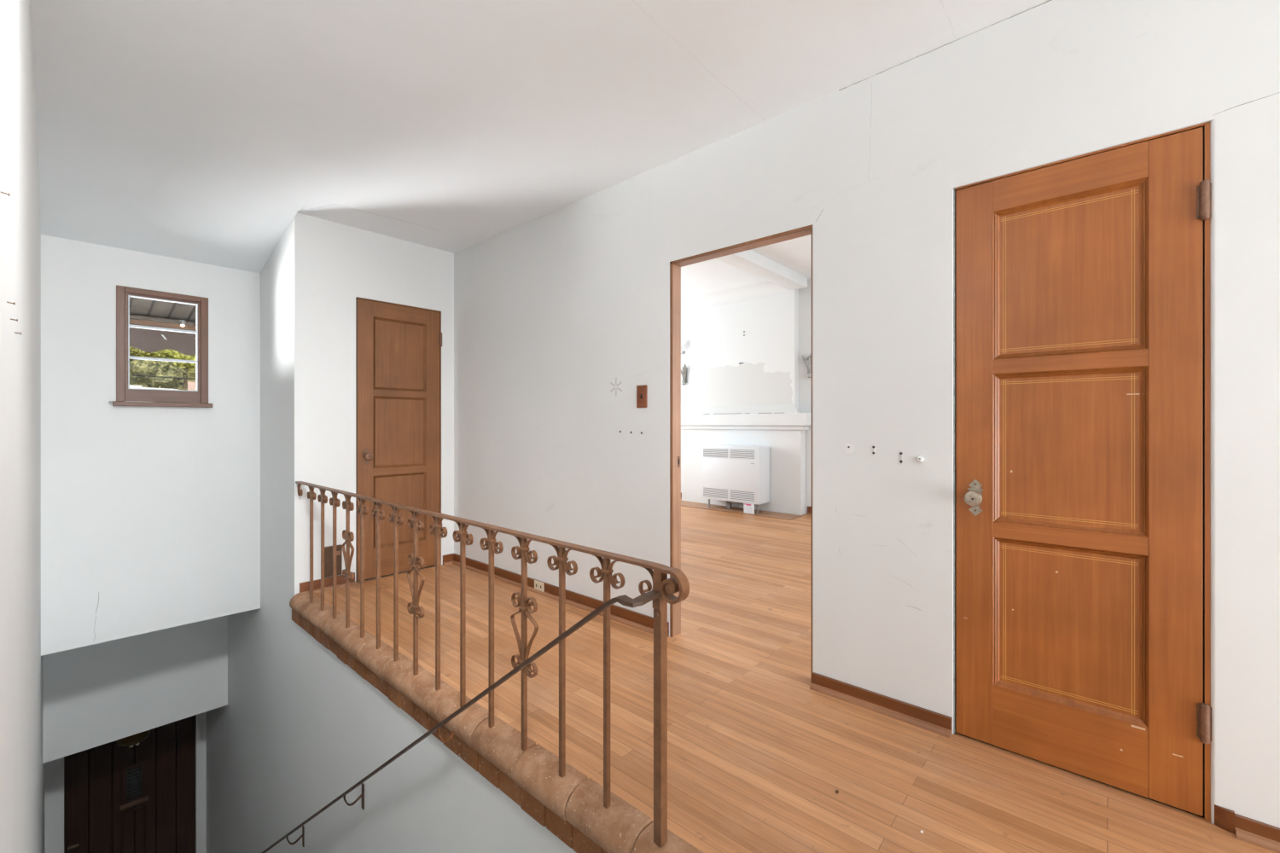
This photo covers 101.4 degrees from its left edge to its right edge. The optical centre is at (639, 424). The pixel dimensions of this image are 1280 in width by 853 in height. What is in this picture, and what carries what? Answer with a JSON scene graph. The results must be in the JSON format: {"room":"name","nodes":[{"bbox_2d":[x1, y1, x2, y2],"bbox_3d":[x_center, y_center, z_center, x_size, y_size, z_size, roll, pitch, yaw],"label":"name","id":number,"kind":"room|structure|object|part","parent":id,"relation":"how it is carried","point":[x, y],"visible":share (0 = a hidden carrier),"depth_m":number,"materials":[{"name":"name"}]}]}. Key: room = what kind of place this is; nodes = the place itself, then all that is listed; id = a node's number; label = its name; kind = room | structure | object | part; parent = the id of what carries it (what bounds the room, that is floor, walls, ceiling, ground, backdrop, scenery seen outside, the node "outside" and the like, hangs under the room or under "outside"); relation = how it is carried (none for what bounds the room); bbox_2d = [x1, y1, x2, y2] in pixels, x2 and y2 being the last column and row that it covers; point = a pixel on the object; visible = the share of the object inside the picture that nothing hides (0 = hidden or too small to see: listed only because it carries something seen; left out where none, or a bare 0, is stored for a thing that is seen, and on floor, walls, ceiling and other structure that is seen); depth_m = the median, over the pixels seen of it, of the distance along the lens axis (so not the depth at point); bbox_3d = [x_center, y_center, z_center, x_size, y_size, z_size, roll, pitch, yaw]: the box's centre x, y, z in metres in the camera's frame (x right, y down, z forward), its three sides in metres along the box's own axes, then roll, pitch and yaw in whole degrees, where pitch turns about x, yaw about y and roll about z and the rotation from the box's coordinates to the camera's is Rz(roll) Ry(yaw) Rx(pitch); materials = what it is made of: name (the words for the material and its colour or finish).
{"room":"stair landing","nodes":[
{"label":"stair landing","id":0,"kind":"room"},
{"bbox_2d":[0,0,44,852],"bbox_3d":[-0.297,1.815,0.118,13.840,6.673,0.120,0,0,42],"label":"wall","id":1,"kind":"structure","parent":0,"point":[21,765],"depth_m":1.11,"materials":[{"name":"paint"}]},
{"bbox_2d":[44,712,205,852],"bbox_3d":[-4.997,3.802,5.154,0.120,2.700,1.376,0,0,42],"label":"wall","id":2,"kind":"structure","parent":0,"point":[54,770],"depth_m":4.77,"materials":[{"name":"paint"}]},
{"bbox_2d":[64,715,195,852],"bbox_3d":[-4.956,3.977,5.136,0.166,2.250,0.968,0,0,42],"label":"door","id":3,"kind":"structure","parent":2,"relation":"in","point":[140,799],"depth_m":5.15,"materials":[{"name":"brown wood"}]},
{"bbox_3d":[-5.202,3.865,4.807,0.096,0.037,0.072,0,0,42],"label":"handle","id":4,"kind":"part","parent":3,"relation":"part of","materials":[{"name":"brown metal"}]},
{"bbox_3d":[-4.964,3.517,5.140,0.004,0.300,0.113,0,0,42],"label":"peep pane","id":5,"kind":"part","parent":3,"relation":"part of","materials":[{"name":"grey glass"}]},
{"bbox_3d":[-4.960,4.239,5.136,0.016,0.925,0.173,0,0,42],"label":"panel moulding","id":6,"kind":"part","parent":3,"relation":"part of","materials":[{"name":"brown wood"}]},
{"bbox_2d":[126,765,141,801],"bbox_3d":[-4.955,3.517,5.132,0.015,0.300,0.113,0,0,42],"label":"grille","id":7,"kind":"object","parent":3,"relation":"attached to","point":[134,772],"depth_m":5.13,"materials":[{"name":"black metal"}]},
{"bbox_2d":[42,615,227,763],"bbox_3d":[-4.234,2.016,4.466,0.135,1.158,1.166,0,0,42],"label":"wall header","id":8,"kind":"structure","parent":0,"point":[94,695],"depth_m":4.36,"materials":[{"name":"paint"}]},
{"bbox_2d":[40,234,663,852],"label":"wall","id":9,"kind":"structure","parent":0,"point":[150,516],"depth_m":3.55,"materials":[{"name":"paint"}]},
{"bbox_2d":[110,285,212,407],"bbox_3d":[-3.346,-0.522,3.673,0.115,0.805,0.536,0,0,42],"label":"window","id":10,"kind":"structure","parent":9,"relation":"attached to","point":[136,397],"depth_m":3.65,"materials":[{"name":"brown wood"}]},
{"bbox_3d":[-3.321,-0.135,3.664,0.065,0.030,0.516,0,0,42],"label":"sill","id":11,"kind":"part","parent":10,"relation":"part of","materials":[{"name":"brown wood"}]},
{"bbox_3d":[-3.351,-0.520,3.688,0.039,0.733,0.394,0,0,42],"label":"sash","id":12,"kind":"part","parent":10,"relation":"part of","materials":[{"name":"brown wood"}]},
{"bbox_3d":[-3.356,-0.906,3.692,0.076,0.038,0.394,0,0,42],"label":"head frame","id":13,"kind":"part","parent":10,"relation":"part of","materials":[{"name":"brown wood"}]},
{"bbox_3d":[-2.168,2.656,3.374,0.024,0.130,0.006,0,0,42],"label":"wall plate","id":14,"kind":"part","parent":9,"relation":"part of","materials":[{"name":"brown metal"}]},
{"bbox_3d":[-1.441,1.936,2.724,0.024,0.130,0.006,0,0,42],"label":"wall plate","id":15,"kind":"part","parent":9,"relation":"part of","materials":[{"name":"brown metal"}]},
{"bbox_3d":[-1.810,2.240,2.996,4.917,3.583,0.123,0,0,42],"label":"stair handrail","id":16,"kind":"part","parent":9,"relation":"part of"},
{"bbox_2d":[316,217,453,582],"bbox_3d":[-1.929,-0.085,4.019,0.110,2.873,1.017,0,0,42],"label":"wall","id":17,"kind":"structure","parent":0,"point":[352,262],"depth_m":3.78,"materials":[{"name":"paint"}]},
{"bbox_2d":[299,572,355,593],"bbox_3d":[-2.166,1.112,3.645,0.034,0.080,0.345,0,0,42],"label":"baseboard","id":18,"kind":"structure","parent":17,"relation":"attached to","point":[340,582],"depth_m":3.63,"materials":[{"name":"brown wood"}]},
{"bbox_3d":[-2.161,1.142,3.640,0.020,0.020,0.345,0,0,42],"label":"shoe moulding","id":19,"kind":"part","parent":18,"relation":"part of","materials":[{"name":"brown wood"}]},
{"bbox_2d":[324,544,342,577],"bbox_3d":[-2.151,0.962,3.671,0.022,0.213,0.114,0,0,42],"label":"air vent","id":20,"kind":"object","parent":17,"relation":"in","point":[328,550],"visible":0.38,"depth_m":3.66,"materials":[{"name":"brown metal"}]},
{"bbox_2d":[355,296,442,582],"bbox_3d":[-1.836,0.115,4.041,0.106,2.074,0.660,0,0,42],"label":"door","id":21,"kind":"structure","parent":17,"relation":"in","point":[398,346],"depth_m":4.03,"materials":[{"name":"brown wood"}]},
{"bbox_3d":[-1.991,0.237,3.832,0.058,0.055,0.055,0,0,42],"label":"knob","id":22,"kind":"part","parent":21,"relation":"part of","materials":[{"name":"brown metal"}]},
{"bbox_3d":[-1.858,-0.528,4.054,0.012,0.544,0.408,0,0,42],"label":"panel","id":23,"kind":"part","parent":21,"relation":"part of","materials":[{"name":"brown wood"}]},
{"bbox_3d":[-1.858,0.655,4.054,0.012,0.544,0.408,0,0,42],"label":"panel","id":24,"kind":"part","parent":21,"relation":"part of","materials":[{"name":"brown wood"}]},
{"bbox_3d":[-1.857,-0.854,4.053,0.035,0.112,0.404,0,0,42],"label":"rail","id":25,"kind":"part","parent":21,"relation":"part of","materials":[{"name":"brown wood"}]},
{"bbox_3d":[-1.857,-0.233,4.053,0.035,0.051,0.404,0,0,42],"label":"rail","id":26,"kind":"part","parent":21,"relation":"part of","materials":[{"name":"brown wood"}]},
{"bbox_3d":[-1.857,0.358,4.053,0.035,0.054,0.404,0,0,42],"label":"rail","id":27,"kind":"part","parent":21,"relation":"part of","materials":[{"name":"brown wood"}]},
{"bbox_3d":[-1.857,1.035,4.053,0.035,0.219,0.404,0,0,42],"label":"rail","id":28,"kind":"part","parent":21,"relation":"part of","materials":[{"name":"brown wood"}]},
{"bbox_3d":[-1.852,-0.528,4.049,0.026,0.540,0.404,0,0,42],"label":"panel moulding","id":29,"kind":"part","parent":21,"relation":"part of","materials":[{"name":"brown wood"}]},
{"bbox_3d":[-1.852,0.062,4.049,0.026,0.539,0.404,0,0,42],"label":"panel moulding","id":30,"kind":"part","parent":21,"relation":"part of","materials":[{"name":"brown wood"}]},
{"bbox_3d":[-1.852,0.655,4.049,0.026,0.540,0.404,0,0,42],"label":"panel moulding","id":31,"kind":"part","parent":21,"relation":"part of","materials":[{"name":"brown wood"}]},
{"bbox_3d":[-1.858,0.062,4.054,0.012,0.543,0.408,0,0,42],"label":"panel","id":32,"kind":"part","parent":21,"relation":"part of","materials":[{"name":"brown wood"}]},
{"bbox_2d":[442,553,453,565],"bbox_3d":[-1.574,1.114,4.308,0.034,0.076,0.085,0,0,42],"label":"baseboard","id":33,"kind":"structure","parent":17,"relation":"attached to","point":[447,559],"depth_m":4.30,"materials":[{"name":"brown wood"}]},
{"bbox_3d":[-1.569,1.142,4.304,0.020,0.020,0.085,0,0,42],"label":"shoe moulding","id":34,"kind":"part","parent":33,"relation":"part of","materials":[{"name":"brown wood"}]},
{"bbox_2d":[205,212,576,852],"bbox_3d":[-1.934,1.815,3.255,7.220,6.673,0.130,0,0,42],"label":"wall","id":35,"kind":"structure","parent":0,"point":[299,728],"depth_m":3.54,"materials":[{"name":"paint"}]},
{"bbox_2d":[289,592,703,852],"bbox_3d":[-1.043,1.220,2.400,3.365,0.174,0.108,0,0,42],"label":"ledge","id":36,"kind":"object","parent":35,"relation":"on","point":[571,807],"visible":0.98,"depth_m":1.88,"materials":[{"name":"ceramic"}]},
{"bbox_2d":[295,481,689,847],"bbox_3d":[-1.090,0.761,2.441,3.239,0.754,0.038,0,0,42],"label":"stair railing","id":37,"kind":"object","parent":36,"relation":"on","point":[679,582],"visible":0.98,"depth_m":1.83,"materials":[{"name":"brown metal"}]},
{"bbox_3d":[-1.089,0.429,2.442,3.239,0.089,0.033,0,0,42],"label":"rail","id":38,"kind":"part","parent":37,"relation":"part of","materials":[{"name":"brown metal"}]},
{"bbox_3d":[0.055,0.764,1.421,0.027,0.740,0.027,0,0,42],"label":"newel post","id":39,"kind":"part","parent":37,"relation":"part of","materials":[{"name":"brown metal"}]},
{"bbox_2d":[30,0,1048,273],"bbox_3d":[1.268,-1.353,0.257,11.650,0.416,2.413,0,0,42],"label":"ceiling","id":40,"kind":"structure","parent":0,"point":[195,130],"depth_m":2.27,"materials":[{"name":"paint"}]},
{"bbox_2d":[680,289,798,411],"bbox_3d":[0.808,-0.347,7.806,3.230,3.001,0.124,0,0,42],"label":"wall","id":41,"kind":"structure","parent":0,"point":[768,351],"depth_m":7.15,"materials":[{"name":"paint"}]},
{"bbox_2d":[680,281,789,312],"bbox_3d":[0.691,-1.759,7.720,3.150,0.162,0.160,0,0,42],"label":"cove","id":42,"kind":"object","parent":41,"relation":"attached to","point":[765,289],"visible":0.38,"depth_m":7.24,"materials":[{"name":"paint"}]},
{"bbox_2d":[680,234,811,298],"bbox_3d":[1.164,-1.908,4.834,7.940,0.140,4.317,0,0,42],"label":"ceiling","id":43,"kind":"structure","parent":0,"point":[712,276],"depth_m":6.29,"materials":[{"name":"paint"}]},
{"bbox_2d":[715,250,807,290],"bbox_3d":[0.685,-1.780,5.161,0.230,0.135,4.007,0,0,42],"label":"beam","id":44,"kind":"structure","parent":43,"relation":"attached to","point":[749,261],"depth_m":5.89,"materials":[{"name":"paint"}]},
{"bbox_2d":[680,279,811,513],"bbox_3d":[2.561,-0.293,6.399,7.900,3.290,0.120,0,0,42],"label":"wall","id":45,"kind":"structure","parent":0,"point":[805,294],"depth_m":6.73,"materials":[{"name":"paint"}]},
{"bbox_2d":[680,342,685,354],"bbox_3d":[0.615,-1.152,7.958,0.114,0.182,0.149,0,0,42],"label":"globe lamp","id":46,"kind":"object","parent":45,"relation":"attached to","point":[682,344],"visible":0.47,"depth_m":7.92,"materials":[{"name":"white glass"}]},
{"bbox_2d":[680,363,687,385],"bbox_3d":[0.648,-0.746,7.963,0.151,0.325,0.094,0,0,42],"label":"wall sconce","id":47,"kind":"object","parent":45,"relation":"attached to","point":[684,373],"visible":0.98,"depth_m":7.94,"materials":[{"name":"grey metal"}]},
{"bbox_3d":[0.685,-0.743,7.984,0.090,0.230,0.011,0,0,42],"label":"plate","id":48,"kind":"part","parent":47,"relation":"part of","materials":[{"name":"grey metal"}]},
{"bbox_2d":[802,353,811,378],"bbox_3d":[2.132,-0.746,6.638,0.151,0.325,0.094,0,0,42],"label":"wall sconce","id":49,"kind":"object","parent":45,"relation":"attached to","point":[808,362],"visible":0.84,"depth_m":6.62,"materials":[{"name":"grey metal"}]},
{"bbox_2d":[806,506,811,515],"bbox_3d":[2.712,1.102,6.162,1.560,0.100,0.034,0,0,42],"label":"baseboard","id":50,"kind":"structure","parent":45,"relation":"attached to","point":[809,509],"depth_m":6.66,"materials":[{"name":"brown wood"}]},
{"bbox_2d":[313,499,1276,852],"bbox_3d":[2.233,1.227,2.276,12.700,0.150,6.470,0,0,42],"label":"floor","id":51,"kind":"structure","parent":0,"point":[758,758],"depth_m":1.92,"materials":[{"name":"brown wood"}]},
{"bbox_2d":[680,500,803,520],"bbox_3d":[1.171,1.151,7.094,2.020,0.006,0.400,0,0,42],"label":"hearth","id":52,"kind":"object","parent":51,"relation":"on","point":[691,504],"visible":0.76,"depth_m":6.94,"materials":[{"name":"brown wood"}]},
{"bbox_2d":[701,444,769,513],"bbox_3d":[1.277,0.721,7.053,0.886,0.854,0.303,0,0,42],"label":"heater","id":53,"kind":"object","parent":52,"relation":"on","point":[730,474],"visible":1,"depth_m":6.87,"materials":[{"name":"white metal"}]},
{"bbox_2d":[703,488,728,500],"bbox_3d":[1.020,0.940,7.082,0.408,0.125,0.004,0,0,42],"label":"grille","id":54,"kind":"object","parent":53,"relation":"attached to","point":[708,493],"depth_m":7.07,"materials":[{"name":"white metal"}]},
{"bbox_2d":[703,448,728,458],"bbox_3d":[1.020,0.397,7.082,0.408,0.120,0.004,0,0,42],"label":"grille","id":55,"kind":"object","parent":53,"relation":"attached to","point":[707,453],"depth_m":7.08,"materials":[{"name":"white metal"}]},
{"bbox_3d":[1.215,1.085,7.152,0.060,0.126,0.040,0,0,42],"label":"leg","id":56,"kind":"part","parent":53,"relation":"part of","materials":[{"name":"grey metal"}]},
{"bbox_2d":[729,490,754,502],"bbox_3d":[1.325,0.940,6.809,0.368,0.125,0.004,0,0,42],"label":"grille","id":57,"kind":"object","parent":53,"relation":"attached to","point":[735,496],"depth_m":6.81,"materials":[{"name":"white metal"}]},
{"bbox_2d":[729,449,754,459],"bbox_3d":[1.325,0.397,6.809,0.368,0.120,0.004,0,0,42],"label":"grille","id":58,"kind":"object","parent":53,"relation":"attached to","point":[734,454],"depth_m":6.81,"materials":[{"name":"white metal"}]},
{"bbox_2d":[744,503,754,513],"bbox_3d":[1.400,1.086,6.735,0.150,0.124,0.004,0,0,42],"label":"paper tag","id":59,"kind":"object","parent":53,"relation":"hanging from","point":[749,509],"visible":1,"depth_m":6.73,"materials":[{"name":"white paper"}]},
{"bbox_2d":[680,404,811,515],"bbox_3d":[1.342,0.450,7.256,2.100,1.405,0.215,0,0,42],"label":"fireplace","id":60,"kind":"object","parent":51,"relation":"on","point":[781,427],"visible":0.8,"depth_m":6.93,"materials":[{"name":"paint"}]},
{"bbox_3d":[1.358,0.050,7.266,1.990,0.055,0.180,0,0,42],"label":"mantel moulding","id":61,"kind":"part","parent":60,"relation":"part of","materials":[{"name":"paint"}]},
{"bbox_2d":[680,413,811,425],"bbox_3d":[1.342,-0.058,7.256,2.100,0.160,0.215,0,0,42],"label":"mantel shelf","id":62,"kind":"object","parent":60,"relation":"attached to","point":[687,419],"depth_m":7.04,"materials":[{"name":"paint"}]},
{"bbox_2d":[453,0,1279,828],"bbox_3d":[1.619,-0.268,1.588,12.700,3.240,0.080,0,0,42],"label":"wall","id":63,"kind":"structure","parent":0,"point":[550,309],"depth_m":2.11,"materials":[{"name":"paint"}]},
{"bbox_2d":[534,580,543,592],"bbox_3d":[-0.689,1.106,3.571,0.104,0.064,0.007,0,0,42],"label":"wall outlet","id":64,"kind":"object","parent":63,"relation":"attached to","point":[538,585],"visible":1,"depth_m":3.57,"materials":[{"name":"beige plastic"}]},
{"bbox_2d":[452,553,669,637],"bbox_3d":[-0.702,1.114,3.583,2.272,0.076,0.034,0,0,42],"label":"baseboard","id":65,"kind":"structure","parent":63,"relation":"attached to","point":[645,623],"depth_m":3.34,"materials":[{"name":"brown wood"}]},
{"bbox_2d":[610,378,622,395],"bbox_3d":[-0.142,-0.220,3.106,0.100,0.110,0.001,0,0,42],"label":"residue","id":66,"kind":"object","parent":63,"relation":"attached to","point":[611,383],"visible":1,"depth_m":3.11,"materials":[{"name":"white paint"}]},
{"bbox_2d":[636,384,647,407],"bbox_3d":[0.007,-0.155,2.959,0.076,0.128,0.020,0,0,42],"label":"light switch","id":67,"kind":"object","parent":63,"relation":"attached to","point":[642,391],"visible":1,"depth_m":2.96,"materials":[{"name":"brown wood"}]},
{"bbox_2d":[669,224,812,683],"bbox_3d":[0.487,0.136,2.602,0.805,2.033,0.081,0,0,42],"label":"door frame","id":68,"kind":"structure","parent":63,"relation":"attached to","point":[675,266],"depth_m":2.84,"materials":[{"name":"brown wood"}]},
{"bbox_3d":[0.211,0.207,2.874,0.002,0.060,0.020,0,0,42],"label":"strike plate","id":69,"kind":"part","parent":68,"relation":"part of","materials":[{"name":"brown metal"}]},
{"bbox_2d":[843,444,854,453],"bbox_3d":[0.874,0.106,2.199,0.048,0.041,0.003,0,0,42],"label":"wall patch","id":70,"kind":"structure","parent":63,"relation":"attached to","point":[847,449],"depth_m":2.20,"materials":[{"name":"white paint"}]},
{"bbox_2d":[809,672,952,738],"bbox_3d":[0.949,1.121,2.110,0.533,0.062,0.034,0,0,42],"label":"baseboard","id":71,"kind":"structure","parent":63,"relation":"attached to","point":[939,724],"depth_m":2.08,"materials":[{"name":"brown wood"}]},
{"bbox_2d":[899,451,902,464],"bbox_3d":[1.027,0.132,2.061,0.010,0.050,0.004,0,0,42],"label":"plate","id":72,"kind":"object","parent":63,"relation":"attached to","point":[900,453],"visible":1,"depth_m":2.06,"materials":[{"name":"white metal"}]},
{"bbox_2d":[917,456,924,462],"bbox_3d":[1.074,0.135,2.009,0.022,0.022,0.020,0,0,42],"label":"peg","id":73,"kind":"object","parent":63,"relation":"attached to","point":[920,459],"visible":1,"depth_m":2.00,"materials":[{"name":"white plastic"}]},
{"bbox_2d":[953,122,1211,822],"bbox_3d":[1.405,0.137,1.727,0.654,2.030,0.106,0,0,42],"label":"door","id":74,"kind":"structure","parent":63,"relation":"in","point":[1082,283],"depth_m":1.70,"materials":[{"name":"brown varnished wood"}]},
{"bbox_3d":[1.198,0.266,1.879,0.055,0.055,0.058,0,0,42],"label":"knob","id":75,"kind":"part","parent":74,"relation":"part of","materials":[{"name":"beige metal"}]},
{"bbox_3d":[1.417,-0.811,1.747,0.398,0.110,0.035,0,0,42],"label":"rail","id":76,"kind":"part","parent":74,"relation":"part of","materials":[{"name":"brown wood"}]},
{"bbox_3d":[1.417,-0.203,1.747,0.398,0.050,0.035,0,0,42],"label":"rail","id":77,"kind":"part","parent":74,"relation":"part of","materials":[{"name":"brown wood"}]},
{"bbox_3d":[1.417,0.376,1.747,0.398,0.053,0.035,0,0,42],"label":"rail","id":78,"kind":"part","parent":74,"relation":"part of","materials":[{"name":"brown wood"}]},
{"bbox_3d":[1.417,1.037,1.747,0.398,0.214,0.035,0,0,42],"label":"rail","id":79,"kind":"part","parent":74,"relation":"part of","materials":[{"name":"brown wood"}]},
{"bbox_3d":[1.413,-0.492,1.743,0.398,0.528,0.026,0,0,42],"label":"panel moulding","id":80,"kind":"part","parent":74,"relation":"part of","materials":[{"name":"brown wood"}]},
{"bbox_3d":[1.413,0.086,1.743,0.398,0.527,0.026,0,0,42],"label":"panel moulding","id":81,"kind":"part","parent":74,"relation":"part of","materials":[{"name":"brown wood"}]},
{"bbox_3d":[1.413,0.666,1.743,0.398,0.528,0.026,0,0,42],"label":"panel moulding","id":82,"kind":"part","parent":74,"relation":"part of","materials":[{"name":"brown wood"}]},
{"bbox_3d":[1.418,0.086,1.748,0.402,0.531,0.012,0,0,42],"label":"panel","id":83,"kind":"part","parent":74,"relation":"part of","materials":[{"name":"brown wood"}]},
{"bbox_3d":[1.418,-0.492,1.748,0.402,0.532,0.012,0,0,42],"label":"panel","id":84,"kind":"part","parent":74,"relation":"part of","materials":[{"name":"brown wood"}]},
{"bbox_3d":[1.418,0.666,1.748,0.402,0.532,0.012,0,0,42],"label":"panel","id":85,"kind":"part","parent":74,"relation":"part of","materials":[{"name":"brown wood"}]},
{"bbox_2d":[1214,804,1279,852],"bbox_3d":[3.986,1.123,-0.571,6.292,0.058,0.079,0,0,42],"label":"baseboard","id":86,"kind":"structure","parent":63,"relation":"attached to","point":[1253,832],"depth_m":1.45,"materials":[{"name":"brown wood"}]},
{"bbox_3d":[3.989,1.142,-0.612,6.233,0.020,0.020,0,0,42],"label":"shoe moulding","id":87,"kind":"part","parent":86,"relation":"part of","materials":[{"name":"brown wood"}]},
{"label":"outside","id":88,"kind":"structure","parent":0,"visible":0},
{"bbox_2d":[129,354,196,390],"bbox_3d":[-23.185,-1.894,34.095,60.000,14.830,80.000,0,0,42],"label":"ground","id":89,"kind":"structure","parent":88,"point":[193,375],"depth_m":34.60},
{"bbox_2d":[124,384,143,401],"bbox_3d":[-13.296,1.543,12.134,2.900,5.022,2.600,0,0,35],"label":"house","id":90,"kind":"structure","parent":89,"relation":"on","point":[130,386],"depth_m":13.04,"materials":[{"name":"paint"}]},
{"bbox_2d":[129,347,146,372],"bbox_3d":[-27.761,-3.149,27.516,2.735,3.440,2.779,0,0,42],"label":"tree","id":91,"kind":"object","parent":89,"relation":"on","point":[131,348],"visible":0.02,"depth_m":28.19,"materials":[{"name":"green plant"}]},
{"bbox_2d":[129,346,170,358],"bbox_3d":[-30.509,-4.979,32.766,3.900,4.426,3.882,0,0,42],"label":"tree","id":92,"kind":"object","parent":89,"relation":"on","point":[153,354],"visible":0.07,"depth_m":32.29,"materials":[{"name":"green plant"}]},
{"bbox_2d":[129,354,189,389],"bbox_3d":[-23.404,-1.691,25.328,2.464,3.309,2.459,0,0,42],"label":"tree","id":93,"kind":"object","parent":89,"relation":"on","point":[152,368],"visible":0.69,"depth_m":24.89,"materials":[{"name":"green plant"}]},
{"bbox_2d":[143,387,178,402],"bbox_3d":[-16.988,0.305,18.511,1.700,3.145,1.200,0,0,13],"label":"house","id":94,"kind":"structure","parent":89,"relation":"on","point":[143,387],"depth_m":18.30,"materials":[{"name":"paint"}]},
{"bbox_2d":[153,349,196,389],"bbox_3d":[-25.731,-3.472,29.631,2.872,3.477,2.932,0,0,42],"label":"tree","id":95,"kind":"object","parent":89,"relation":"on","point":[173,354],"visible":0.2,"depth_m":29.17,"materials":[{"name":"green plant"}]},
{"bbox_3d":[-25.731,-3.954,29.631,2.872,2.514,2.932,0,0,42],"label":"crown","id":96,"kind":"part","parent":95,"relation":"part of","materials":[{"name":"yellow plant"}]},
{"bbox_2d":[187,381,198,403],"bbox_3d":[-11.412,0.975,15.747,3.300,4.326,2.900,0,0,-41],"label":"house","id":97,"kind":"structure","parent":89,"relation":"on","point":[191,385],"depth_m":14.54,"materials":[{"name":"paint"}]},
{"bbox_3d":[-4.661,2.524,4.854,1.020,0.143,1.376,0,0,42],"label":"ceiling","id":98,"kind":"structure","parent":0,"visible":0},
{"bbox_2d":[116,730,151,747],"bbox_3d":[-4.613,2.761,4.774,0.228,0.332,0.230,0,0,42],"label":"pendant lamp","id":99,"kind":"object","parent":98,"relation":"hanging from","point":[136,739],"visible":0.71,"depth_m":4.71,"materials":[{"name":"brown metal"}]},
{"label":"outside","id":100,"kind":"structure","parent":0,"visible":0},
{"bbox_2d":[129,296,196,331],"bbox_3d":[-3.897,-1.155,4.689,1.940,0.423,4.608,0,0,42],"label":"porch roof","id":101,"kind":"structure","parent":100,"point":[142,311],"depth_m":4.99,"materials":[{"name":"brown wood"}]},
{"bbox_2d":[129,327,196,355],"bbox_3d":[-4.639,-0.838,5.346,0.018,0.270,4.600,0,0,42],"label":"valance","id":102,"kind":"object","parent":101,"relation":"hanging from","point":[148,340],"visible":0.05,"depth_m":5.21,"materials":[{"name":"brown fabric"}]},
{"bbox_2d":[180,320,186,326],"bbox_3d":[-4.534,-0.996,5.192,0.058,0.065,0.060,0,0,42],"label":"porch light","id":103,"kind":"object","parent":101,"relation":"attached to","point":[183,322],"visible":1,"depth_m":5.18,"materials":[{"name":"beige"}]},
{"bbox_2d":[180,320,186,324],"bbox_3d":[-4.534,-1.008,5.192,0.058,0.040,0.060,0,0,42],"label":"socket","id":104,"kind":"object","parent":103,"relation":"attached to","point":[183,322],"depth_m":5.17,"materials":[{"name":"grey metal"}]},
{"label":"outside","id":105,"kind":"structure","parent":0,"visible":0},
{"bbox_2d":[129,374,196,379],"bbox_3d":[-9.660,-1.152,11.704,0.026,0.352,12.602,0,0,42],"label":"power cable","id":106,"kind":"object","parent":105,"point":[130,375],"visible":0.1,"depth_m":11.14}
]}

